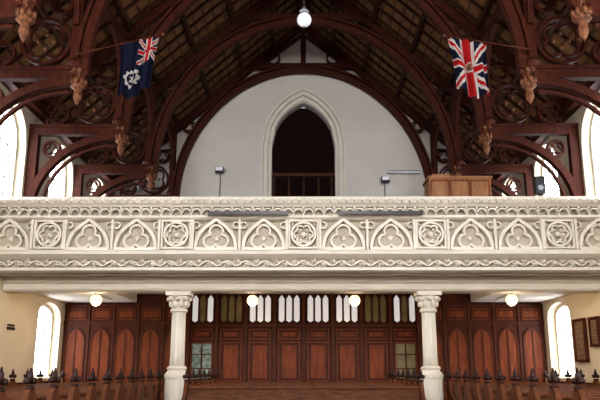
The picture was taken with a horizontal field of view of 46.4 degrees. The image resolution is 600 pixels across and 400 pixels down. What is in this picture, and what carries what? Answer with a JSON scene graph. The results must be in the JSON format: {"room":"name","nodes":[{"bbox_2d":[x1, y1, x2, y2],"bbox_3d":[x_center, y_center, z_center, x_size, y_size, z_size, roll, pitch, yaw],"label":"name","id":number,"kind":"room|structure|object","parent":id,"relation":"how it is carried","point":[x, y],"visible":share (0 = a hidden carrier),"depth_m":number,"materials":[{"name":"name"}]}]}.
{"room":"church interior","nodes":[
{"label":"church interior","id":0,"kind":"room"},
{"bbox_2d":[0,83,110,382],"bbox_3d":[-7.361,-0.520,10.046,0.500,8.270,31.200,0,-14,0],"label":"wall","id":1,"kind":"structure","parent":0,"point":[17,346],"depth_m":18.08,"materials":[{"name":"paint"}]},
{"bbox_2d":[0,108,17,196],"bbox_3d":[-7.233,-1.153,17.014,0.350,2.760,1.969,0,-14,0],"label":"window","id":2,"kind":"structure","parent":1,"relation":"in","point":[8,129],"depth_m":17.65,"materials":[{"name":"white glass"}]},
{"bbox_2d":[7,324,14,329],"bbox_3d":[-7.052,3.100,17.088,0.020,0.130,0.440,0,-14,0],"label":"hook rail","id":3,"kind":"object","parent":1,"relation":"attached to","point":[9,328],"visible":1,"depth_m":17.06,"materials":[{"name":"black metal"}]},
{"bbox_2d":[7,381,48,384],"bbox_3d":[-7.087,2.539,7.163,0.070,0.960,27.050,0,-14,0],"label":"baseboard","id":4,"kind":"structure","parent":1,"relation":"attached to","point":[19,383],"depth_m":17.62,"materials":[{"name":"brown wood"}]},
{"bbox_2d":[33,304,52,380],"bbox_3d":[-7.214,3.961,19.606,0.350,2.150,1.767,0,-14,0],"label":"window","id":5,"kind":"structure","parent":1,"relation":"in","point":[45,317],"depth_m":20.05,"materials":[{"name":"white glass"}]},
{"bbox_2d":[48,147,65,196],"bbox_3d":[-7.214,-0.258,20.686,0.350,2.760,1.969,0,-14,0],"label":"window","id":6,"kind":"structure","parent":1,"relation":"in","point":[57,188],"depth_m":21.30,"materials":[{"name":"white glass"}]},
{"bbox_2d":[91,182,96,194],"bbox_3d":[-7.195,0.630,24.330,0.350,2.760,1.969,0,-14,0],"label":"window","id":7,"kind":"structure","parent":1,"relation":"in","point":[94,186],"depth_m":24.87,"materials":[{"name":"white glass"}]},
{"bbox_2d":[0,0,599,125],"bbox_3d":[0.070,-4.694,15.348,14.427,9.992,0.400,0,-14,0],"label":"truss","id":8,"kind":"object","parent":1,"relation":"attached to","point":[560,75],"visible":0.95,"depth_m":14.85,"materials":[{"name":"brown wood"}]},
{"bbox_2d":[74,33,163,98],"bbox_3d":[-3.794,-2.805,14.604,1.865,1.465,0.228,0,-14,0],"label":"ensign","id":9,"kind":"object","parent":8,"relation":"hanging from","point":[137,59],"visible":1,"depth_m":14.62,"materials":[{"name":"blue fabric"}]},
{"bbox_2d":[442,34,532,98],"bbox_3d":[3.930,-2.789,14.560,1.863,1.424,0.228,0,-14,0],"label":"flag","id":10,"kind":"object","parent":8,"relation":"hanging from","point":[468,58],"visible":1,"depth_m":14.58,"materials":[{"name":"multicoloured fabric"}]},
{"bbox_2d":[0,0,599,42],"bbox_3d":[0.055,-5.381,12.531,14.427,9.992,0.400,0,-14,0],"label":"truss","id":11,"kind":"object","parent":1,"relation":"attached to","point":[24,12],"visible":1,"depth_m":11.91,"materials":[{"name":"brown wood"}]},
{"bbox_2d":[74,0,533,169],"bbox_3d":[0.064,-4.748,14.101,9.880,1.514,24.750,0,-14,0],"label":"braces","id":12,"kind":"object","parent":11,"relation":"attached to","point":[488,34],"visible":0.56,"depth_m":18.46,"materials":[{"name":"brown wood"}]},
{"bbox_2d":[73,0,533,196],"bbox_3d":[0.107,-2.966,22.441,14.427,9.992,0.400,0,-14,0],"label":"truss","id":13,"kind":"object","parent":1,"relation":"attached to","point":[229,36],"visible":0.77,"depth_m":22.39,"materials":[{"name":"brown wood"}]},
{"bbox_2d":[109,26,497,196],"bbox_3d":[0.126,-2.054,26.181,14.427,9.992,0.400,0,-14,0],"label":"truss","id":14,"kind":"object","parent":1,"relation":"attached to","point":[238,84],"visible":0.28,"depth_m":26.54,"materials":[{"name":"brown wood"}]},
{"bbox_2d":[23,0,584,196],"bbox_3d":[0.088,-3.842,18.846,14.427,9.992,0.400,0,-14,0],"label":"truss","id":15,"kind":"object","parent":1,"relation":"attached to","point":[169,12],"visible":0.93,"depth_m":18.33,"materials":[{"name":"brown wood"}]},
{"bbox_2d":[164,291,193,399],"bbox_3d":[-2.894,3.724,16.502,0.630,3.080,0.630,0,-14,0],"label":"column","id":16,"kind":"structure","parent":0,"point":[178,301],"depth_m":16.46,"materials":[{"name":"beige stone"}]},
{"bbox_2d":[2,276,599,293],"bbox_3d":[0.085,2.035,16.878,14.310,0.380,0.540,0,-14,0],"label":"beam","id":17,"kind":"structure","parent":16,"relation":"on","point":[200,284],"depth_m":16.64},
{"bbox_2d":[0,0,599,175],"bbox_3d":[0.049,-7.447,11.696,15.520,7.290,32.400,0,-14,0],"label":"ceiling","id":18,"kind":"structure","parent":0,"point":[9,36],"depth_m":21.78,"materials":[{"name":"brown wood"}]},
{"bbox_2d":[0,0,599,187],"bbox_3d":[0.049,-7.423,11.665,14.300,6.730,31.150,0,-14,0],"label":"rafters","id":19,"kind":"object","parent":18,"relation":"attached to","point":[570,106],"visible":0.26,"depth_m":21.80,"materials":[{"name":"brown wood"}]},
{"bbox_2d":[297,0,311,27],"bbox_3d":[0.086,-6.479,14.960,0.300,6.126,0.300,0,-14,0],"label":"pendant lamp","id":20,"kind":"object","parent":19,"relation":"hanging from","point":[304,19],"visible":1,"depth_m":14.19,"materials":[{"name":"white glass"}]},
{"bbox_2d":[111,32,495,196],"bbox_3d":[0.129,0.125,26.164,15.320,14.650,0.500,0,-14,0],"label":"wall","id":21,"kind":"structure","parent":0,"point":[376,143],"depth_m":26.48,"materials":[{"name":"paint"}]},
{"bbox_2d":[215,167,225,196],"bbox_3d":[-2.974,-0.576,25.842,0.400,1.320,0.470,0,-14,0],"label":"floodlight","id":22,"kind":"object","parent":21,"relation":"attached to","point":[220,170],"visible":0.9,"depth_m":25.82,"materials":[{"name":"black metal"}]},
{"bbox_2d":[260,87,345,196],"bbox_3d":[0.127,-1.493,26.219,3.180,5.820,0.160,0,-14,0],"label":"arch","id":23,"kind":"object","parent":21,"relation":"attached to","point":[301,94],"visible":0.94,"depth_m":26.43,"materials":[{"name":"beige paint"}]},
{"bbox_2d":[272,108,334,196],"bbox_3d":[0.130,-1.054,26.709,2.380,5.200,0.200,0,-14,0],"label":"arched doorway","id":24,"kind":"structure","parent":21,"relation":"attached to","point":[303,165],"depth_m":26.85,"materials":[{"name":"brown wood"}]},
{"bbox_2d":[379,176,389,190],"bbox_3d":[3.146,-0.224,25.724,0.400,1.320,0.470,0,-14,0],"label":"floodlight","id":25,"kind":"object","parent":21,"relation":"attached to","point":[384,179],"visible":0.9,"depth_m":25.66,"materials":[{"name":"black metal"}]},
{"bbox_2d":[387,170,419,173],"bbox_3d":[3.847,-1.032,26.028,1.200,0.105,0.255,0,-14,0],"label":"tube light","id":26,"kind":"object","parent":21,"relation":"attached to","point":[388,171],"visible":1,"depth_m":25.94,"materials":[{"name":"grey metal"}]},
{"bbox_2d":[38,293,572,301],"bbox_3d":[0.098,2.478,19.266,14.310,0.390,4.290,0,-14,0],"label":"ceiling","id":27,"kind":"structure","parent":0,"point":[475,297],"depth_m":19.61,"materials":[{"name":"paint"}]},
{"bbox_2d":[90,294,101,305],"bbox_3d":[-5.150,2.474,17.694,0.290,0.405,0.290,0,-14,0],"label":"globe pendant lamp","id":28,"kind":"object","parent":27,"relation":"hanging from","point":[96,299],"visible":0.84,"depth_m":17.58,"materials":[{"name":"white glass"}]},
{"bbox_2d":[247,294,257,305],"bbox_3d":[-1.237,2.448,18.246,0.290,0.635,0.290,0,-14,0],"label":"globe pendant lamp","id":29,"kind":"object","parent":27,"relation":"hanging from","point":[252,300],"visible":0.9,"depth_m":18.11,"materials":[{"name":"white glass"}]},
{"bbox_2d":[349,293,359,305],"bbox_3d":[1.423,2.445,18.233,0.290,0.635,0.290,0,-14,0],"label":"globe pendant lamp","id":30,"kind":"object","parent":27,"relation":"hanging from","point":[354,300],"visible":0.92,"depth_m":18.10,"materials":[{"name":"white glass"}]},
{"bbox_2d":[506,293,517,305],"bbox_3d":[5.330,2.461,17.642,0.290,0.405,0.290,0,-14,0],"label":"globe pendant lamp","id":31,"kind":"object","parent":27,"relation":"hanging from","point":[511,299],"visible":0.88,"depth_m":17.53,"materials":[{"name":"white glass"}]},
{"bbox_2d":[414,291,443,399],"bbox_3d":[3.065,3.717,16.473,0.630,3.080,0.630,0,-14,0],"label":"column","id":32,"kind":"structure","parent":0,"point":[427,301],"depth_m":16.43,"materials":[{"name":"beige stone"}]},
{"bbox_2d":[496,89,599,382],"bbox_3d":[7.458,-0.538,9.974,0.500,8.270,31.200,0,-14,0],"label":"wall","id":33,"kind":"structure","parent":0,"point":[580,305],"depth_m":18.36,"materials":[{"name":"paint"}]},
{"bbox_2d":[510,181,516,193],"bbox_3d":[7.435,0.613,24.258,0.350,2.760,1.969,0,-14,0],"label":"window","id":34,"kind":"structure","parent":33,"relation":"in","point":[512,185],"depth_m":24.72,"materials":[{"name":"white glass"}]},
{"bbox_2d":[542,146,559,195],"bbox_3d":[7.416,-0.276,20.614,0.350,2.760,1.969,0,-14,0],"label":"window","id":35,"kind":"structure","parent":33,"relation":"in","point":[552,189],"depth_m":21.12,"materials":[{"name":"white glass"}]},
{"bbox_2d":[555,303,574,380],"bbox_3d":[7.416,3.944,19.535,0.350,2.150,1.767,0,-14,0],"label":"window","id":36,"kind":"structure","parent":33,"relation":"in","point":[562,315],"depth_m":19.95,"materials":[{"name":"white glass"}]},
{"bbox_2d":[572,318,589,361],"bbox_3d":[7.203,3.599,17.973,0.080,1.084,0.764,0,-14,0],"label":"board","id":37,"kind":"object","parent":33,"relation":"attached to","point":[579,326],"visible":1,"depth_m":17.94,"materials":[{"name":"brown wood"}]},
{"bbox_2d":[587,316,599,346],"bbox_3d":[7.198,3.214,17.089,0.080,0.714,0.564,0,-14,0],"label":"board","id":38,"kind":"object","parent":33,"relation":"attached to","point":[593,322],"visible":1,"depth_m":17.11,"materials":[{"name":"brown wood"}]},
{"bbox_2d":[590,107,599,195],"bbox_3d":[7.397,-1.171,16.942,0.350,2.760,1.969,0,-14,0],"label":"window","id":39,"kind":"structure","parent":33,"relation":"in","point":[595,123],"depth_m":17.76,"materials":[{"name":"white glass"}]},
{"bbox_3d":[0.105,1.446,21.067,14.310,2.450,8.780,0,-14,0],"label":"floor","id":40,"kind":"structure","parent":0,"visible":0},
{"bbox_2d":[422,174,492,195],"bbox_3d":[4.273,0.308,18.893,1.740,1.930,0.900,0,-14,0],"label":"organ console","id":41,"kind":"object","parent":40,"relation":"on","point":[434,184],"visible":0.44,"depth_m":18.65,"materials":[{"name":"brown wood"}]},
{"bbox_2d":[532,176,545,195],"bbox_3d":[6.338,0.244,18.124,0.627,1.709,0.719,0,-14,0],"label":"loudspeaker","id":42,"kind":"object","parent":40,"relation":"on","point":[539,189],"visible":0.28,"depth_m":18.17,"materials":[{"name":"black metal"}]},
{"bbox_3d":[0.049,3.597,9.056,15.320,0.200,32.300,0,-14,0],"label":"floor","id":43,"kind":"structure","parent":0,"visible":0},
{"bbox_2d":[0,367,7,399],"bbox_3d":[-5.070,2.461,7.548,3.604,1.293,0.740,0,-14,0],"label":"pew","id":44,"kind":"object","parent":43,"relation":"on","point":[3,381],"visible":1,"depth_m":7.83,"materials":[{"name":"brown wood"}]},
{"bbox_2d":[7,367,36,399],"bbox_3d":[-5.066,2.670,8.403,3.604,1.293,0.740,0,-14,0],"label":"pew","id":45,"kind":"object","parent":43,"relation":"on","point":[29,393],"visible":1,"depth_m":8.64,"materials":[{"name":"brown wood"}]},
{"bbox_2d":[7,368,60,399],"bbox_3d":[-5.061,2.878,9.258,3.604,1.293,0.740,0,-14,0],"label":"pew","id":46,"kind":"object","parent":43,"relation":"on","point":[53,393],"visible":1,"depth_m":9.49,"materials":[{"name":"brown wood"}]},
{"bbox_2d":[6,368,80,399],"bbox_3d":[-5.057,3.086,10.113,3.604,1.293,0.740,0,-14,0],"label":"pew","id":47,"kind":"object","parent":43,"relation":"on","point":[74,393],"visible":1,"depth_m":10.33,"materials":[{"name":"brown wood"}]},
{"bbox_2d":[5,368,97,399],"bbox_3d":[-5.052,3.295,10.967,3.604,1.293,0.740,0,-14,0],"label":"pew","id":48,"kind":"object","parent":43,"relation":"on","point":[90,394],"visible":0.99,"depth_m":11.18,"materials":[{"name":"brown wood"}]},
{"bbox_2d":[5,368,112,399],"bbox_3d":[-5.048,3.503,11.822,3.604,1.293,0.740,0,-14,0],"label":"pew","id":49,"kind":"object","parent":43,"relation":"on","point":[105,393],"visible":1,"depth_m":12.04,"materials":[{"name":"brown wood"}]},
{"bbox_2d":[5,368,124,399],"bbox_3d":[-5.043,3.712,12.677,3.604,1.293,0.740,0,-14,0],"label":"pew","id":50,"kind":"object","parent":43,"relation":"on","point":[116,393],"visible":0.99,"depth_m":12.90,"materials":[{"name":"brown wood"}]},
{"bbox_2d":[4,369,135,399],"bbox_3d":[-5.039,3.920,13.532,3.604,1.293,0.740,0,-14,0],"label":"pew","id":51,"kind":"object","parent":43,"relation":"on","point":[129,391],"visible":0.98,"depth_m":13.75,"materials":[{"name":"brown wood"}]},
{"bbox_2d":[0,369,145,399],"bbox_3d":[-5.034,4.128,14.387,3.604,1.293,0.740,0,-14,0],"label":"pew","id":52,"kind":"object","parent":43,"relation":"on","point":[139,390],"visible":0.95,"depth_m":14.61,"materials":[{"name":"brown wood"}]},
{"bbox_2d":[0,369,154,399],"bbox_3d":[-5.030,4.337,15.242,3.604,1.293,0.740,0,-14,0],"label":"pew","id":53,"kind":"object","parent":43,"relation":"on","point":[148,389],"visible":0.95,"depth_m":15.49,"materials":[{"name":"brown wood"}]},
{"bbox_2d":[8,369,161,399],"bbox_3d":[-5.026,4.545,16.097,3.604,1.293,0.740,0,-14,0],"label":"pew","id":54,"kind":"object","parent":43,"relation":"on","point":[157,387],"visible":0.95,"depth_m":16.33,"materials":[{"name":"brown wood"}]},
{"bbox_2d":[23,369,166,399],"bbox_3d":[-5.021,4.754,16.952,3.604,1.293,0.740,0,-14,0],"label":"pew","id":55,"kind":"object","parent":43,"relation":"on","point":[27,371],"visible":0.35,"depth_m":17.17,"materials":[{"name":"brown wood"}]},
{"bbox_2d":[36,369,162,383],"bbox_3d":[-5.017,4.962,17.807,3.604,1.293,0.740,0,-14,0],"label":"pew","id":56,"kind":"object","parent":43,"relation":"on","point":[39,381],"visible":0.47,"depth_m":18.04,"materials":[{"name":"brown wood"}]},
{"bbox_2d":[60,369,162,382],"bbox_3d":[-5.008,5.379,19.517,3.604,1.293,0.740,0,-14,0],"label":"pew","id":57,"kind":"object","parent":43,"relation":"on","point":[62,375],"visible":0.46,"depth_m":19.74,"materials":[{"name":"brown wood"}]},
{"bbox_2d":[0,196,599,276],"bbox_3d":[0.082,0.871,16.451,14.770,1.800,0.820,0,-14,0],"label":"gallery parapet","id":58,"kind":"object","parent":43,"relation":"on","point":[453,235],"visible":0.97,"depth_m":16.30,"materials":[{"name":"beige stone"}]},
{"bbox_2d":[208,211,287,215],"bbox_3d":[-1.200,0.315,16.239,1.860,0.100,0.190,0,-14,0],"label":"light bar","id":59,"kind":"object","parent":58,"relation":"attached to","point":[209,212],"visible":1,"depth_m":16.15,"materials":[{"name":"black metal"}]},
{"bbox_2d":[338,210,422,215],"bbox_3d":[1.860,0.311,16.224,1.940,0.100,0.190,0,-14,0],"label":"light bar","id":60,"kind":"object","parent":58,"relation":"attached to","point":[340,212],"visible":1,"depth_m":16.14,"materials":[{"name":"black metal"}]},
{"bbox_2d":[190,369,416,385],"bbox_3d":[0.080,4.345,15.275,5.104,1.293,0.740,0,-14,0],"label":"pew","id":61,"kind":"object","parent":43,"relation":"on","point":[414,383],"visible":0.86,"depth_m":15.52,"materials":[{"name":"brown wood"}]},
{"bbox_2d":[206,369,400,383],"bbox_3d":[0.094,4.970,17.840,5.104,1.293,0.740,0,-14,0],"label":"pew","id":62,"kind":"object","parent":43,"relation":"on","point":[398,371],"visible":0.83,"depth_m":18.07,"materials":[{"name":"brown wood"}]},
{"bbox_2d":[215,369,391,382],"bbox_3d":[0.103,5.387,19.550,5.104,1.293,0.740,0,-14,0],"label":"pew","id":63,"kind":"object","parent":43,"relation":"on","point":[390,372],"visible":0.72,"depth_m":19.77,"materials":[{"name":"brown wood"}]},
{"bbox_2d":[196,369,410,384],"bbox_3d":[0.085,4.553,16.130,5.104,1.293,0.740,0,-14,0],"label":"pew","id":64,"kind":"object","parent":43,"relation":"on","point":[199,375],"visible":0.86,"depth_m":16.39,"materials":[{"name":"brown wood"}]},
{"bbox_2d":[211,369,395,382],"bbox_3d":[0.098,5.179,18.695,5.104,1.293,0.740,0,-14,0],"label":"pew","id":65,"kind":"object","parent":43,"relation":"on","point":[213,372],"visible":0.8,"depth_m":18.95,"materials":[{"name":"brown wood"}]},
{"bbox_2d":[60,294,547,385],"bbox_3d":[0.107,4.535,20.720,14.300,3.503,0.250,0,-14,0],"label":"screen","id":66,"kind":"object","parent":43,"relation":"on","point":[282,337],"visible":0.83,"depth_m":20.77,"materials":[{"name":"brown wood"}]},
{"bbox_2d":[182,369,425,399],"bbox_3d":[0.076,4.136,14.420,5.104,1.293,0.740,0,-14,0],"label":"pew","id":67,"kind":"object","parent":43,"relation":"on","point":[189,392],"visible":1,"depth_m":14.63,"materials":[{"name":"brown wood"}]},
{"bbox_2d":[202,369,405,384],"bbox_3d":[0.089,4.762,16.985,5.104,1.293,0.740,0,-14,0],"label":"pew","id":68,"kind":"object","parent":43,"relation":"on","point":[204,374],"visible":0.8,"depth_m":17.21,"materials":[{"name":"brown wood"}]},
{"bbox_2d":[445,369,547,382],"bbox_3d":[5.212,5.367,19.467,3.604,1.293,0.740,0,-14,0],"label":"pew","id":69,"kind":"object","parent":43,"relation":"on","point":[544,375],"visible":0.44,"depth_m":19.69,"materials":[{"name":"brown wood"}]},
{"bbox_2d":[445,369,571,383],"bbox_3d":[5.203,4.950,17.757,3.604,1.293,0.740,0,-14,0],"label":"pew","id":70,"kind":"object","parent":43,"relation":"on","point":[568,380],"visible":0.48,"depth_m":17.98,"materials":[{"name":"brown wood"}]},
{"bbox_2d":[441,369,585,399],"bbox_3d":[5.199,4.741,16.902,3.604,1.293,0.740,0,-14,0],"label":"pew","id":71,"kind":"object","parent":43,"relation":"on","point":[581,373],"visible":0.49,"depth_m":17.12,"materials":[{"name":"brown wood"}]},
{"bbox_2d":[445,369,599,399],"bbox_3d":[5.194,4.533,16.047,3.604,1.293,0.740,0,-14,0],"label":"pew","id":72,"kind":"object","parent":43,"relation":"on","point":[450,388],"visible":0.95,"depth_m":16.27,"materials":[{"name":"brown wood"}]},
{"bbox_2d":[453,369,599,399],"bbox_3d":[5.190,4.325,15.192,3.604,1.293,0.740,0,-14,0],"label":"pew","id":73,"kind":"object","parent":43,"relation":"on","point":[459,395],"visible":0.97,"depth_m":15.48,"materials":[{"name":"brown wood"}]},
{"bbox_2d":[462,369,599,399],"bbox_3d":[5.186,4.116,14.337,3.604,1.293,0.740,0,-14,0],"label":"pew","id":74,"kind":"object","parent":43,"relation":"on","point":[467,389],"visible":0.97,"depth_m":14.56,"materials":[{"name":"brown wood"}]},
{"bbox_2d":[472,369,599,399],"bbox_3d":[5.181,3.908,13.482,3.604,1.293,0.740,0,-14,0],"label":"pew","id":75,"kind":"object","parent":43,"relation":"on","point":[478,392],"visible":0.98,"depth_m":13.71,"materials":[{"name":"brown wood"}]},
{"bbox_2d":[483,369,599,399],"bbox_3d":[5.177,3.699,12.627,3.604,1.293,0.740,0,-14,0],"label":"pew","id":76,"kind":"object","parent":43,"relation":"on","point":[490,393],"visible":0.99,"depth_m":12.86,"materials":[{"name":"brown wood"}]},
{"bbox_2d":[495,368,599,399],"bbox_3d":[5.172,3.491,11.772,3.604,1.293,0.740,0,-14,0],"label":"pew","id":77,"kind":"object","parent":43,"relation":"on","point":[502,394],"visible":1,"depth_m":12.00,"materials":[{"name":"brown wood"}]},
{"bbox_2d":[510,368,599,399],"bbox_3d":[5.168,3.283,10.917,3.604,1.293,0.740,0,-14,0],"label":"pew","id":78,"kind":"object","parent":43,"relation":"on","point":[517,394],"visible":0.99,"depth_m":11.15,"materials":[{"name":"brown wood"}]},
{"bbox_2d":[527,368,599,399],"bbox_3d":[5.163,3.074,10.062,3.604,1.293,0.740,0,-14,0],"label":"pew","id":79,"kind":"object","parent":43,"relation":"on","point":[533,394],"visible":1,"depth_m":10.30,"materials":[{"name":"brown wood"}]},
{"bbox_2d":[547,367,599,399],"bbox_3d":[5.159,2.866,9.207,3.604,1.293,0.740,0,-14,0],"label":"pew","id":80,"kind":"object","parent":43,"relation":"on","point":[554,393],"visible":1,"depth_m":9.45,"materials":[{"name":"brown wood"}]},
{"bbox_2d":[571,367,599,399],"bbox_3d":[5.154,2.657,8.352,3.604,1.293,0.740,0,-14,0],"label":"pew","id":81,"kind":"object","parent":43,"relation":"on","point":[579,393],"visible":1,"depth_m":8.60,"materials":[{"name":"brown wood"}]}
]}

